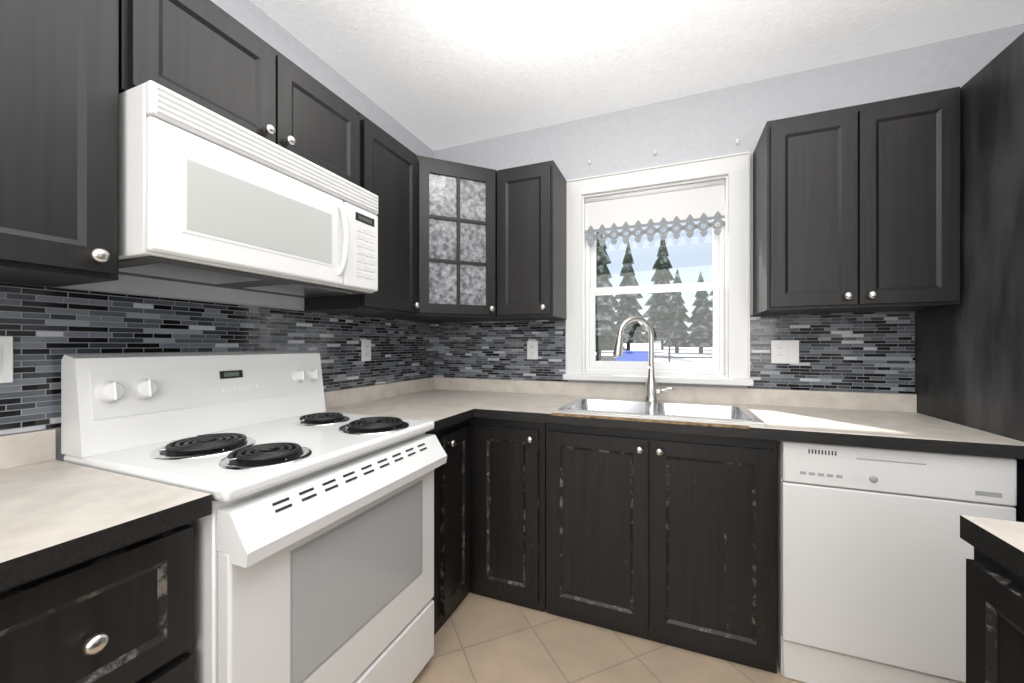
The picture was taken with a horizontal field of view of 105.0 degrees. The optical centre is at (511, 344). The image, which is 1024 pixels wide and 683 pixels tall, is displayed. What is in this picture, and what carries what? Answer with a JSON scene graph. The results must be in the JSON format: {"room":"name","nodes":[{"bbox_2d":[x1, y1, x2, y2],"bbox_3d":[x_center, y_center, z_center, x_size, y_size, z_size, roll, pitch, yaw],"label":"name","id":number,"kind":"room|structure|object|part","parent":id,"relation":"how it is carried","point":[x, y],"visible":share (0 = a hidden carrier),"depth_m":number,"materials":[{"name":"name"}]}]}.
{"room":"kitchen","nodes":[
{"label":"kitchen","id":0,"kind":"room"},
{"bbox_2d":[0,0,432,460],"bbox_3d":[-1.367,-0.062,0.781,0.100,2.545,4.420,0,0,22],"label":"wall","id":1,"kind":"structure","parent":0,"point":[256,20],"depth_m":1.58,"materials":[{"name":"paint"}]},
{"bbox_2d":[0,0,118,286],"bbox_3d":[-1.192,-0.561,0.599,0.359,0.818,0.800,0,0,22],"label":"upper cabinet","id":2,"kind":"object","parent":1,"relation":"attached to","point":[59,143],"visible":1,"depth_m":0.83,"materials":[{"name":"brown wood"}]},
{"bbox_2d":[0,283,432,434],"bbox_3d":[-1.174,0.034,1.120,0.006,0.368,3.394,0,0,22],"label":"tile backsplash","id":3,"kind":"structure","parent":1,"relation":"attached to","point":[47,328],"depth_m":1.26,"materials":[{"name":"tile"}]},
{"bbox_2d":[0,336,12,382],"bbox_3d":[-1.240,0.035,0.935,0.009,0.115,0.070,0,0,22],"label":"light switch","id":4,"kind":"object","parent":3,"relation":"attached to","point":[6,359],"visible":1,"depth_m":0.96,"materials":[{"name":"white plastic"}]},
{"bbox_2d":[361,340,370,360],"bbox_3d":[-0.775,0.029,2.093,0.008,0.115,0.070,0,0,22],"label":"outlet","id":5,"kind":"object","parent":3,"relation":"attached to","point":[365,350],"visible":1,"depth_m":2.09,"materials":[{"name":"white plastic"}]},
{"bbox_2d":[119,0,359,185],"bbox_3d":[-0.899,-0.788,1.326,0.359,0.364,0.756,0,0,22],"label":"upper cabinet","id":6,"kind":"object","parent":1,"relation":"attached to","point":[211,55],"visible":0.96,"depth_m":1.16,"materials":[{"name":"brown wood"}]},
{"bbox_2d":[119,80,377,297],"bbox_3d":[-0.853,-0.403,1.307,0.456,0.399,0.752,0,0,22],"label":"microwave","id":7,"kind":"object","parent":6,"relation":"attached to","point":[207,197],"visible":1,"depth_m":1.07,"materials":[{"name":"white"}]},
{"bbox_2d":[304,111,419,316],"bbox_3d":[-0.682,-0.561,1.866,0.359,0.818,0.400,0,0,22],"label":"upper cabinet","id":8,"kind":"object","parent":1,"relation":"attached to","point":[388,170],"visible":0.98,"depth_m":1.80,"materials":[{"name":"brown wood"}]},
{"bbox_2d":[412,593,804,682],"bbox_3d":[0.210,1.240,0.147,3.500,0.060,4.420,0,0,22],"label":"floor","id":9,"kind":"structure","parent":0,"point":[480,639],"depth_m":1.53,"materials":[{"name":"beige tile"}]},
{"bbox_2d":[0,521,193,682],"bbox_3d":[-0.971,0.776,0.759,0.649,0.868,0.330,0,0,22],"label":"drawers","id":10,"kind":"object","parent":9,"relation":"on","point":[124,614],"visible":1,"depth_m":0.68,"materials":[{"name":"brown wood"}]},
{"bbox_2d":[61,351,446,682],"bbox_3d":[-0.710,0.618,1.248,0.712,1.185,0.756,0,0,22],"label":"stove","id":11,"kind":"object","parent":9,"relation":"on","point":[314,547],"visible":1,"depth_m":1.06,"materials":[{"name":"white metal"}]},
{"bbox_2d":[425,419,470,635],"bbox_3d":[-0.543,0.776,1.823,0.649,0.868,0.420,0,0,22],"label":"base cabinet","id":12,"kind":"object","parent":9,"relation":"on","point":[452,530],"visible":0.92,"depth_m":1.75,"materials":[{"name":"brown wood"}]},
{"bbox_2d":[469,417,545,611],"bbox_3d":[-0.205,0.776,2.215,0.983,0.868,0.649,0,0,22],"label":"base cabinet","id":13,"kind":"object","parent":9,"relation":"on","point":[508,511],"visible":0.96,"depth_m":1.83,"materials":[{"name":"brown wood"}]},
{"bbox_2d":[323,385,474,433],"bbox_3d":[-0.550,0.280,1.794,0.660,0.120,0.360,0,0,22],"label":"countertop","id":14,"kind":"structure","parent":13,"relation":"on","point":[443,406],"depth_m":1.96,"materials":[{"name":"laminate"}]},
{"bbox_2d":[378,377,1023,458],"bbox_3d":[0.506,0.280,1.921,2.524,0.120,0.665,0,0,22],"label":"countertop","id":15,"kind":"structure","parent":13,"relation":"on","point":[895,421],"depth_m":1.71,"materials":[{"name":"laminate"}]},
{"bbox_2d":[613,316,673,401],"bbox_3d":[0.672,0.070,2.010,0.289,0.440,0.174,0,0,22],"label":"faucet","id":16,"kind":"object","parent":15,"relation":"on","point":[652,390],"visible":1,"depth_m":2.02,"materials":[{"name":"silver metal"}]},
{"bbox_2d":[558,396,764,424],"bbox_3d":[0.670,0.373,1.854,0.800,0.164,0.500,0,0,22],"label":"sink basin","id":17,"kind":"object","parent":15,"relation":"in","point":[714,412],"visible":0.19,"depth_m":1.92,"materials":[{"name":"silver metal"}]},
{"bbox_2d":[546,423,776,673],"bbox_3d":[0.666,0.776,1.865,0.885,0.868,0.649,0,0,22],"label":"base cabinet","id":18,"kind":"object","parent":9,"relation":"on","point":[668,538],"visible":0.96,"depth_m":1.57,"materials":[{"name":"brown wood"}]},
{"bbox_2d":[777,441,1016,682],"bbox_3d":[1.365,0.778,1.577,0.600,0.863,0.605,0,0,22],"label":"dishwasher","id":19,"kind":"object","parent":9,"relation":"on","point":[875,551],"visible":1,"depth_m":1.32,"materials":[{"name":"white metal"}]},
{"bbox_2d":[915,32,1023,521],"bbox_3d":[2.026,0.120,1.281,0.770,2.180,0.718,0,0,22],"label":"panel","id":20,"kind":"object","parent":9,"relation":"on","point":[969,360],"visible":0.33,"depth_m":1.36,"materials":[{"name":"black wood"}]},
{"bbox_2d":[966,547,1023,682],"bbox_3d":[0.957,0.776,0.292,0.618,0.868,0.610,0,0,22],"label":"base cabinet","id":21,"kind":"object","parent":9,"relation":"on","point":[994,621],"visible":0.88,"depth_m":0.59,"materials":[{"name":"black wood"}]},
{"bbox_2d":[960,515,1023,579],"bbox_3d":[0.721,0.320,-0.359,0.655,0.040,2.006,0,0,22],"label":"countertop","id":22,"kind":"structure","parent":21,"relation":"on","point":[1001,542],"depth_m":0.63,"materials":[{"name":"laminate"}]},
{"bbox_3d":[-1.267,0.776,0.022,0.649,0.868,1.250,0,0,22],"label":"base cabinet","id":23,"kind":"object","parent":9,"relation":"on","visible":0},
{"bbox_2d":[0,429,211,591],"bbox_3d":[-1.203,0.280,0.177,0.654,0.120,1.585,0,0,22],"label":"countertop","id":24,"kind":"structure","parent":23,"relation":"on","point":[56,515],"depth_m":0.73,"materials":[{"name":"laminate"}]},
{"bbox_2d":[250,0,1023,150],"bbox_3d":[0.210,-1.365,0.147,3.500,0.060,4.420,0,0,22],"label":"ceiling","id":25,"kind":"structure","parent":0,"point":[433,75],"depth_m":1.76,"materials":[{"name":"white paint"}]},
{"bbox_2d":[433,23,1023,393],"bbox_3d":[1.012,-0.062,2.142,3.300,2.545,0.120,0,0,22],"label":"wall","id":26,"kind":"structure","parent":0,"point":[713,123],"depth_m":2.04,"materials":[{"name":"paint"}]},
{"bbox_2d":[376,155,514,322],"bbox_3d":[-0.366,-0.561,2.290,0.631,0.818,0.632,0,0,22],"label":"upper cabinet","id":27,"kind":"object","parent":26,"relation":"attached to","point":[457,242],"visible":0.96,"depth_m":2.08,"materials":[{"name":"brown wood"}]},
{"bbox_3d":[-0.279,-0.549,2.067,0.410,0.771,0.050,0,0,-23],"label":"door","id":28,"kind":"part","parent":27,"relation":"part of","materials":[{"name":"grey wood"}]},
{"bbox_2d":[497,160,565,320],"bbox_3d":[0.114,-0.561,2.243,0.325,0.818,0.359,0,0,22],"label":"upper cabinet","id":29,"kind":"object","parent":26,"relation":"attached to","point":[531,241],"visible":1,"depth_m":2.12,"materials":[{"name":"brown wood"}]},
{"bbox_2d":[563,139,753,385],"bbox_3d":[0.779,-0.436,2.206,0.970,1.282,0.175,0,0,22],"label":"window","id":30,"kind":"structure","parent":26,"relation":"in","point":[734,169],"depth_m":2.14,"materials":[{"name":"white wood"}]},
{"bbox_2d":[585,179,724,246],"bbox_3d":[0.777,-0.721,2.191,0.739,0.292,0.024,0,0,22],"label":"shade valance","id":31,"kind":"object","parent":30,"relation":"attached to","point":[691,204],"visible":1,"depth_m":2.18,"materials":[{"name":"white fabric"}]},
{"bbox_2d":[434,311,914,393],"bbox_3d":[0.632,0.034,2.227,2.518,0.368,0.006,0,0,22],"label":"tile backsplash","id":32,"kind":"structure","parent":26,"relation":"attached to","point":[865,352],"depth_m":1.93,"materials":[{"name":"tile"}]},
{"bbox_2d":[527,341,537,358],"bbox_3d":[0.126,0.031,2.423,0.070,0.115,0.008,0,0,22],"label":"outlet","id":33,"kind":"object","parent":32,"relation":"attached to","point":[532,349],"visible":1,"depth_m":2.42,"materials":[{"name":"white plastic"}]},
{"bbox_2d":[771,340,798,363],"bbox_3d":[1.343,0.034,1.933,0.116,0.115,0.009,0,0,22],"label":"outlet","id":34,"kind":"object","parent":32,"relation":"attached to","point":[784,351],"visible":1,"depth_m":1.93,"materials":[{"name":"white plastic"}]},
{"bbox_2d":[753,87,959,314],"bbox_3d":[1.442,-0.561,1.710,0.620,0.818,0.359,0,0,22],"label":"upper cabinet","id":35,"kind":"object","parent":26,"relation":"attached to","point":[856,208],"visible":1,"depth_m":1.57,"materials":[{"name":"brown wood"}]},
{"label":"outside","id":36,"kind":"structure","parent":0,"visible":0},
{"bbox_2d":[595,232,712,362],"bbox_3d":[12.616,-1.990,30.069,64.000,7.001,59.400,0,0,22],"label":"trees","id":37,"kind":"object","parent":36,"point":[695,326],"depth_m":11.78,"materials":[{"name":"green plant"}]}
]}

